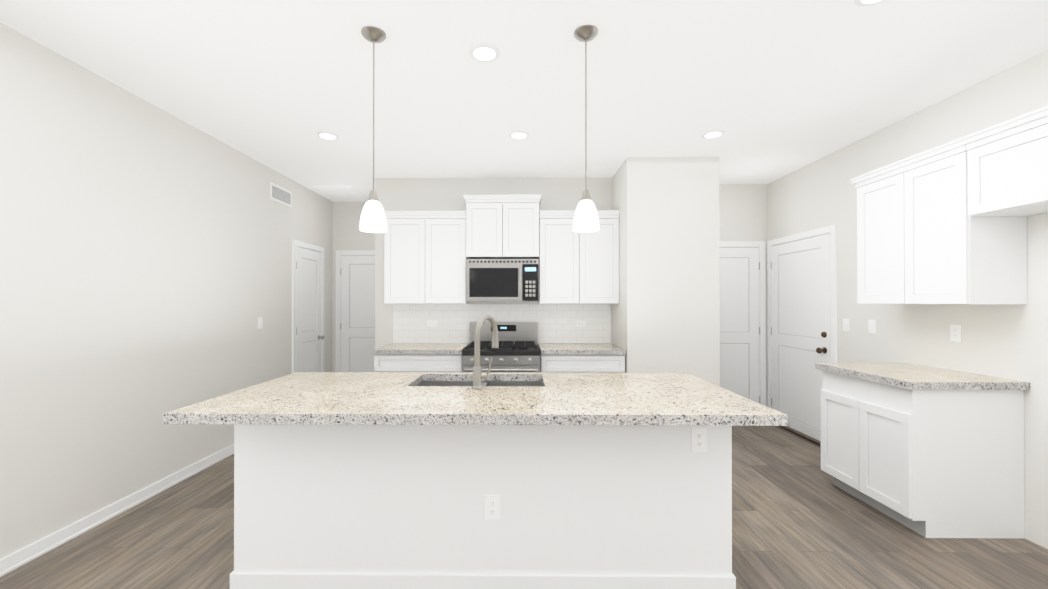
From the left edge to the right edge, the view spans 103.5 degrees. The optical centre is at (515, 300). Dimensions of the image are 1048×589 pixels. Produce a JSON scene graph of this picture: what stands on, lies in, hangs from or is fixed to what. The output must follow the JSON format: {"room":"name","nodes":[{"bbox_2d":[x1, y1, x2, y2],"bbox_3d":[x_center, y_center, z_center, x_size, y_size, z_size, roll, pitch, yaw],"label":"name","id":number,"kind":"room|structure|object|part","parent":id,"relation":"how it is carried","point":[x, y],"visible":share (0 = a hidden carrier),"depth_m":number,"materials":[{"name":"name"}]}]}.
{"room":"kitchen","nodes":[
{"label":"kitchen","id":0,"kind":"room"},
{"bbox_2d":[0,426,1047,588],"bbox_3d":[0.175,1.436,1.016,5.990,0.100,9.900,0,0,1],"label":"floor","id":1,"kind":"structure","parent":0,"point":[800,520],"depth_m":2.35,"materials":[{"name":"brown wood"}]},
{"bbox_2d":[372,343,469,371],"bbox_3d":[-0.967,0.941,4.370,0.881,0.920,0.655,0,0,1],"label":"base cabinet","id":2,"kind":"object","parent":1,"relation":"on","point":[419,357],"visible":0.29,"depth_m":4.07,"materials":[{"name":"white wood"}]},
{"bbox_2d":[230,424,735,588],"bbox_3d":[-0.158,0.955,2.354,2.387,0.875,0.816,0,0,1],"label":"kitchen island","id":3,"kind":"object","parent":1,"relation":"on","point":[445,480],"depth_m":1.96,"materials":[{"name":"white"}]},
{"bbox_2d":[164,372,787,427],"bbox_3d":[-0.171,0.494,2.222,2.584,0.045,1.027,0,0,1],"label":"island countertop","id":4,"kind":"structure","parent":3,"relation":"on","point":[560,400],"depth_m":1.93,"materials":[{"name":"beige stone"}]},
{"bbox_2d":[420,380,539,383],"bbox_3d":[-0.217,0.614,2.472,0.787,0.217,0.407,0,0,1],"label":"sink","id":5,"kind":"object","parent":4,"relation":"in","point":[421,381],"depth_m":2.67,"materials":[{"name":"silver metal"}]},
{"bbox_2d":[471,314,498,388],"bbox_3d":[-0.170,0.274,2.318,0.137,0.394,0.248,0,0,1],"label":"faucet","id":6,"kind":"object","parent":4,"relation":"on","point":[478,375],"visible":1,"depth_m":2.22,"materials":[{"name":"silver metal"}]},
{"bbox_2d":[462,322,539,371],"bbox_3d":[-0.138,0.818,4.312,0.758,1.165,0.740,0,0,1],"label":"range","id":7,"kind":"object","parent":1,"relation":"on","point":[518,350],"visible":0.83,"depth_m":4.05,"materials":[{"name":"silver metal"}]},
{"bbox_2d":[538,343,625,372],"bbox_3d":[0.664,0.941,4.354,0.826,0.920,0.655,0,0,1],"label":"base cabinet","id":8,"kind":"object","parent":1,"relation":"on","point":[584,357],"visible":0.4,"depth_m":4.06,"materials":[{"name":"white wood"}]},
{"bbox_2d":[815,363,1029,537],"bbox_3d":[2.640,0.934,2.779,0.690,0.920,0.770,0,0,1],"label":"base cabinet","id":9,"kind":"object","parent":1,"relation":"on","point":[928,452],"visible":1,"depth_m":2.43,"materials":[{"name":"white wood"}]},
{"bbox_2d":[0,23,1047,558],"bbox_3d":[0.175,-0.014,1.022,5.990,2.800,9.900,0,0,1],"label":"wall","id":10,"kind":"structure","parent":0,"point":[144,265],"depth_m":2.98,"materials":[{"name":"white paint"}]},
{"bbox_2d":[0,444,233,576],"bbox_3d":[-2.617,1.341,0.523,0.017,0.085,8.460,0,0,1],"label":"baseboard","id":11,"kind":"structure","parent":10,"relation":"attached to","point":[25,555],"depth_m":2.56,"materials":[{"name":"white wood"}]},
{"bbox_2d":[258,317,262,328],"bbox_3d":[-2.582,0.224,4.178,0.014,0.115,0.070,0,0,1],"label":"light switch","id":12,"kind":"object","parent":10,"relation":"attached to","point":[260,322],"visible":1,"depth_m":4.18,"materials":[{"name":"white plastic"}]},
{"bbox_2d":[270,182,291,207],"bbox_3d":[-2.580,-1.163,4.549,0.010,0.180,0.400,0,0,1],"label":"air vent","id":13,"kind":"object","parent":10,"relation":"in","point":[279,194],"visible":1,"depth_m":4.53,"materials":[{"name":"white metal"}]},
{"bbox_2d":[292,239,324,372],"bbox_3d":[-2.539,0.348,5.142,0.083,2.114,0.758,0,0,1],"label":"door","id":14,"kind":"structure","parent":10,"relation":"attached to","point":[308,336],"depth_m":5.11,"materials":[{"name":"grey wood"}]},
{"bbox_2d":[335,250,374,371],"bbox_3d":[-2.044,0.350,5.751,0.958,2.114,0.083,0,0,1],"label":"door","id":15,"kind":"structure","parent":10,"relation":"attached to","point":[355,308],"depth_m":5.79,"materials":[{"name":"grey wood"}]},
{"bbox_2d":[384,211,469,303],"bbox_3d":[-0.969,-0.457,4.513,0.891,0.973,0.380,0,0,1],"label":"upper cabinet","id":16,"kind":"object","parent":10,"relation":"attached to","point":[425,257],"visible":1,"depth_m":4.36,"materials":[{"name":"white wood"}]},
{"bbox_2d":[393,304,610,342],"bbox_3d":[-0.157,0.257,4.690,2.475,0.449,0.007,0,0,1],"label":"backsplash","id":17,"kind":"structure","parent":10,"relation":"attached to","point":[556,323],"depth_m":4.69,"materials":[{"name":"tile"}]},
{"bbox_2d":[427,320,436,326],"bbox_3d":[-0.950,0.257,4.690,0.115,0.070,0.008,0,0,1],"label":"outlet","id":18,"kind":"object","parent":17,"relation":"attached to","point":[431,323],"visible":1,"depth_m":4.69,"materials":[{"name":"white plastic"}]},
{"bbox_2d":[576,320,585,326],"bbox_3d":[0.736,0.257,4.673,0.115,0.070,0.008,0,0,1],"label":"outlet","id":19,"kind":"object","parent":17,"relation":"attached to","point":[580,323],"visible":1,"depth_m":4.67,"materials":[{"name":"white plastic"}]},
{"bbox_2d":[463,194,541,258],"bbox_3d":[-0.136,-0.782,4.492,0.822,0.643,0.410,0,0,1],"label":"upper cabinet","id":20,"kind":"object","parent":10,"relation":"attached to","point":[502,226],"visible":0.98,"depth_m":4.32,"materials":[{"name":"white wood"}]},
{"bbox_2d":[466,259,538,301],"bbox_3d":[-0.137,-0.215,4.467,0.756,0.443,0.455,0,0,1],"label":"microwave","id":21,"kind":"object","parent":20,"relation":"attached to","point":[502,280],"visible":1,"depth_m":4.28,"materials":[{"name":"silver metal"}]},
{"bbox_2d":[538,210,619,303],"bbox_3d":[0.669,-0.457,4.497,0.837,0.973,0.380,0,0,1],"label":"upper cabinet","id":22,"kind":"object","parent":10,"relation":"attached to","point":[578,268],"visible":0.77,"depth_m":4.34,"materials":[{"name":"white wood"}]},
{"bbox_2d":[719,241,765,405],"bbox_3d":[2.498,0.346,4.897,0.958,2.114,0.083,0,0,1],"label":"door","id":23,"kind":"structure","parent":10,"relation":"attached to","point":[742,279],"depth_m":4.93,"materials":[{"name":"grey"}]},
{"bbox_2d":[767,224,836,445],"bbox_3d":[2.961,0.344,4.379,0.083,2.114,1.058,0,0,1],"label":"door","id":24,"kind":"structure","parent":10,"relation":"attached to","point":[801,304],"depth_m":4.33,"materials":[{"name":"grey wood"}]},
{"bbox_3d":[2.967,1.390,4.374,0.070,0.022,0.940,0,0,1],"label":"sill trim of the door to the garage","id":25,"kind":"part","parent":24,"relation":"part of","materials":[{"name":"brown wood"}]},
{"bbox_2d":[843,318,849,331],"bbox_3d":[2.989,0.218,3.739,0.014,0.115,0.070,0,0,1],"label":"light switch","id":26,"kind":"object","parent":10,"relation":"attached to","point":[846,324],"visible":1,"depth_m":3.73,"materials":[{"name":"white plastic"}]},
{"bbox_2d":[868,320,875,333],"bbox_3d":[2.986,0.217,3.464,0.014,0.115,0.070,0,0,1],"label":"light switch","id":27,"kind":"object","parent":10,"relation":"attached to","point":[871,326],"visible":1,"depth_m":3.46,"materials":[{"name":"white plastic"}]},
{"bbox_2d":[850,138,1027,303],"bbox_3d":[2.796,-0.464,2.814,0.380,0.973,0.811,0,0,1],"label":"upper cabinet","id":28,"kind":"object","parent":10,"relation":"attached to","point":[923,237],"visible":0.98,"depth_m":2.61,"materials":[{"name":"white wood"}]},
{"bbox_2d":[950,324,961,341],"bbox_3d":[2.983,0.219,2.799,0.008,0.115,0.070,0,0,1],"label":"outlet","id":29,"kind":"object","parent":10,"relation":"attached to","point":[955,333],"visible":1,"depth_m":2.79,"materials":[{"name":"white plastic"}]},
{"bbox_2d":[962,106,1047,215],"bbox_3d":[2.787,-0.725,1.934,0.380,0.460,0.944,0,0,1],"label":"upper cabinet","id":30,"kind":"object","parent":10,"relation":"attached to","point":[1007,167],"visible":1,"depth_m":2.21,"materials":[{"name":"white wood"}]},
{"bbox_2d":[0,0,1047,201],"bbox_3d":[0.175,-1.464,1.029,5.990,0.100,9.900,0,0,1],"label":"ceiling","id":31,"kind":"structure","parent":0,"point":[773,90],"depth_m":2.54,"materials":[{"name":"white paint"}]},
{"bbox_2d":[316,131,338,139],"bbox_3d":[-1.596,-1.398,3.506,0.176,0.008,0.176,0,0,1],"label":"recessed light","id":32,"kind":"object","parent":31,"relation":"in","point":[327,135],"visible":1,"depth_m":3.49,"materials":[{"name":"white"}]},
{"bbox_2d":[310,186,367,197],"bbox_3d":[-2.239,-1.386,5.282,0.500,0.016,0.560,0,0,1],"label":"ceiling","id":33,"kind":"structure","parent":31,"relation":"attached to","point":[340,191],"depth_m":5.21,"materials":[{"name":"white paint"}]},
{"bbox_2d":[359,26,386,232],"bbox_3d":[-0.749,-0.888,2.175,0.138,1.039,0.138,0,0,1],"label":"pendant light","id":34,"kind":"object","parent":31,"relation":"hanging from","point":[373,218],"visible":1,"depth_m":2.14,"materials":[{"name":"white glass"}]},
{"bbox_2d":[469,43,499,61],"bbox_3d":[-0.177,-1.403,2.342,0.176,0.008,0.176,0,0,1],"label":"recessed light","id":35,"kind":"object","parent":31,"relation":"in","point":[483,52],"visible":1,"depth_m":2.33,"materials":[{"name":"white plastic"}]},
{"bbox_2d":[509,131,528,139],"bbox_3d":[0.027,-1.398,3.490,0.176,0.008,0.176,0,0,1],"label":"recessed light","id":36,"kind":"object","parent":31,"relation":"in","point":[518,135],"visible":0.98,"depth_m":3.48,"materials":[{"name":"white plastic"}]},
{"bbox_2d":[573,25,598,232],"bbox_3d":[0.368,-0.888,2.164,0.138,1.039,0.138,0,0,1],"label":"pendant light","id":37,"kind":"object","parent":31,"relation":"hanging from","point":[586,219],"visible":1,"depth_m":2.14,"materials":[{"name":"white glass"}]},
{"bbox_2d":[702,130,724,138],"bbox_3d":[1.660,-1.398,3.474,0.176,0.008,0.176,0,0,1],"label":"recessed light","id":38,"kind":"object","parent":31,"relation":"in","point":[712,134],"visible":0.98,"depth_m":3.46,"materials":[{"name":"white"}]},
{"bbox_2d":[854,0,885,6],"bbox_3d":[1.658,-1.405,1.884,0.176,0.008,0.176,0,0,1],"label":"recessed light","id":39,"kind":"object","parent":31,"relation":"in","point":[862,3],"visible":1,"depth_m":1.94,"materials":[{"name":"white"}]}
]}

